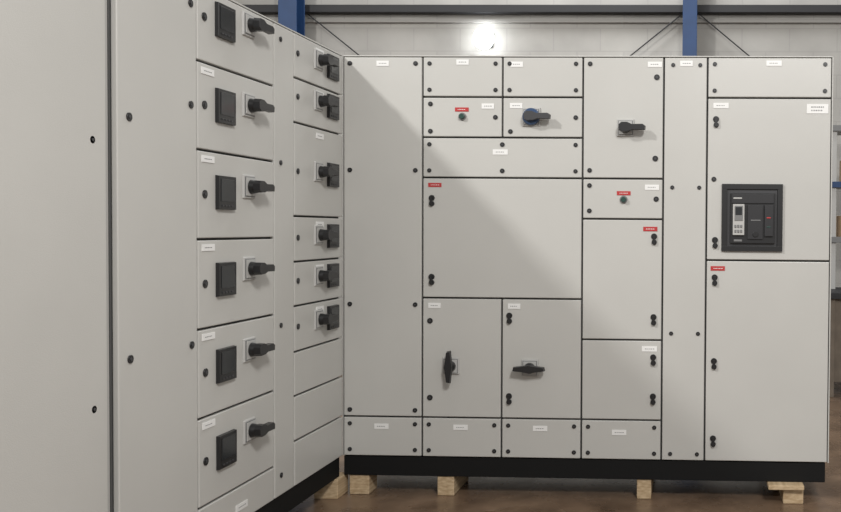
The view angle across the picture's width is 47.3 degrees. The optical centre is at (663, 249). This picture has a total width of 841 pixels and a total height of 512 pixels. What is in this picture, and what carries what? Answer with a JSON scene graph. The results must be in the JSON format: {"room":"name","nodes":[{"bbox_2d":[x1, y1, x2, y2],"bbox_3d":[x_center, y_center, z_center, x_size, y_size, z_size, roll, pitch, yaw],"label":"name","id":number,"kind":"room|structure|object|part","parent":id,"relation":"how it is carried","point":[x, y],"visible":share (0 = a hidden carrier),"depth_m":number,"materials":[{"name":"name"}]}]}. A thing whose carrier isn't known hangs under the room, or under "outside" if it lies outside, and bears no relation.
{"room":"factory workshop","nodes":[
{"label":"factory workshop","id":0,"kind":"room"},
{"bbox_2d":[234,0,840,338],"bbox_3d":[-0.465,-1.597,8.562,20.000,5.500,0.200,0,1,2],"label":"wall","id":1,"kind":"structure","parent":0,"point":[510,39],"depth_m":8.46,"materials":[{"name":"white paint"}]},
{"bbox_2d":[473,27,493,49],"bbox_3d":[-1.662,-1.962,8.411,0.190,0.209,0.155,0,1,2],"label":"wall lamp","id":2,"kind":"object","parent":1,"relation":"attached to","point":[483,37],"visible":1,"depth_m":8.35,"materials":[{"name":"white glass"}]},
{"bbox_2d":[243,5,840,14],"bbox_3d":[-0.465,-2.228,8.397,19.800,0.070,0.098,0,1,2],"label":"beam","id":3,"kind":"structure","parent":1,"relation":"attached to","point":[261,9],"depth_m":8.38,"materials":[{"name":"metal"}]},
{"bbox_2d":[307,14,358,54],"bbox_3d":[-2.972,-1.924,8.461,0.717,0.569,0.012,0,1,2],"label":"rod","id":4,"kind":"object","parent":3,"relation":"attached to","point":[307,14],"visible":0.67,"depth_m":8.46,"materials":[{"name":"black metal"}]},
{"bbox_3d":[-0.465,-2.228,8.397,19.800,0.070,0.098,0,1,2],"label":"rail","id":5,"kind":"part","parent":3,"relation":"part of","materials":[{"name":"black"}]},
{"bbox_2d":[630,14,681,55],"bbox_3d":[-0.224,-1.861,8.379,0.798,0.649,0.012,0,1,2],"label":"rod","id":6,"kind":"object","parent":3,"relation":"attached to","point":[680,14],"visible":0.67,"depth_m":8.37,"materials":[{"name":"black metal"}]},
{"bbox_2d":[699,14,749,55],"bbox_3d":[0.706,-1.863,8.351,0.758,0.629,0.012,0,1,2],"label":"rod","id":7,"kind":"object","parent":3,"relation":"attached to","point":[699,14],"visible":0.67,"depth_m":8.35,"materials":[{"name":"black metal"}]},
{"bbox_2d":[271,19,840,23],"bbox_3d":[-0.465,-2.129,8.429,19.800,0.030,0.038,0,1,2],"label":"wall ledge","id":8,"kind":"object","parent":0,"point":[836,21],"depth_m":8.43,"materials":[{"name":"metal"}]},
{"bbox_2d":[289,376,840,511],"bbox_3d":[-0.700,1.308,1.629,20.000,0.001,14.200,0,1,2],"label":"floor","id":9,"kind":"structure","parent":0,"point":[393,493],"depth_m":4.56,"materials":[{"name":"wood"}]},
{"bbox_2d":[0,0,109,511],"bbox_3d":[-1.968,0.130,2.267,0.606,2.106,0.950,0,1,2],"label":"tall cabinet","id":10,"kind":"object","parent":9,"relation":"on","point":[55,431],"visible":1,"depth_m":2.46,"materials":[{"name":"grey metal"}]},
{"bbox_2d":[278,0,304,35],"bbox_3d":[-3.423,-1.615,8.342,0.280,5.500,0.260,0,1,2],"label":"steel column","id":11,"kind":"structure","parent":9,"relation":"on","point":[291,13],"depth_m":8.24,"materials":[{"name":"blue metal"}]},
{"bbox_2d":[314,472,347,498],"bbox_3d":[-1.671,1.185,4.558,0.120,0.100,0.140,0,1,2],"label":"wooden block","id":12,"kind":"object","parent":9,"relation":"on","point":[335,489],"visible":0.62,"depth_m":4.49,"materials":[{"name":"brown wood"}]},
{"bbox_2d":[350,475,376,493],"bbox_3d":[-1.533,1.184,4.634,0.100,0.100,0.120,0,1,2],"label":"wooden block","id":13,"kind":"object","parent":9,"relation":"on","point":[359,484],"visible":0.75,"depth_m":4.57,"materials":[{"name":"brown wood"}]},
{"bbox_2d":[438,476,467,495],"bbox_3d":[-1.091,1.186,4.710,0.085,0.100,0.300,0,1,2],"label":"wooden block","id":14,"kind":"object","parent":9,"relation":"on","point":[447,485],"visible":0.71,"depth_m":4.56,"materials":[{"name":"brown wood"}]},
{"bbox_2d":[637,479,653,498],"bbox_3d":[-0.088,1.192,4.780,0.072,0.100,0.500,0,1,2],"label":"wooden block","id":15,"kind":"object","parent":9,"relation":"on","point":[644,487],"visible":0.49,"depth_m":4.53,"materials":[{"name":"brown wood"}]},
{"bbox_2d":[682,0,696,55],"bbox_3d":[0.240,-1.583,8.231,0.280,5.500,0.260,0,1,2],"label":"steel column","id":16,"kind":"structure","parent":9,"relation":"on","point":[689,45],"depth_m":8.13,"materials":[{"name":"blue metal"}]},
{"bbox_2d":[766,482,803,503],"bbox_3d":[0.614,1.198,4.764,0.175,0.100,0.650,0,1,2],"label":"wooden block","id":17,"kind":"object","parent":9,"relation":"on","point":[790,492],"visible":0.44,"depth_m":4.47,"materials":[{"name":"brown wood"}]},
{"bbox_2d":[342,55,833,481],"bbox_3d":[-0.381,0.087,4.763,2.435,2.106,0.662,0,1,2],"label":"panel","id":18,"kind":"object","parent":17,"relation":"on","point":[582,267],"visible":1,"depth_m":4.50,"materials":[{"name":"light grey painted metal"},{"name":"black plastic"}]},
{"bbox_2d":[830,287,840,396],"bbox_3d":[2.199,0.770,7.658,1.780,0.850,0.750,0,1,2],"label":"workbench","id":19,"kind":"object","parent":9,"relation":"on","point":[835,321],"visible":0.27,"depth_m":7.35,"materials":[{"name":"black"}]},
{"bbox_2d":[831,125,840,288],"bbox_3d":[2.195,-0.360,7.873,1.580,1.399,0.370,0,1,2],"label":"storage rack","id":20,"kind":"object","parent":19,"relation":"on","point":[836,220],"visible":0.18,"depth_m":7.73,"materials":[{"name":"grey metal"}]},
{"bbox_3d":[-1.961,1.219,2.916,0.500,0.100,0.100,0,1,2],"label":"wooden block","id":21,"kind":"object","parent":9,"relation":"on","visible":0},
{"bbox_2d":[107,0,341,511],"bbox_3d":[-1.898,0.100,3.647,0.662,2.106,1.785,0,1,2],"label":"panel","id":22,"kind":"object","parent":21,"relation":"on","point":[225,119],"visible":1,"depth_m":3.35,"materials":[{"name":"grey metal"}]}
]}

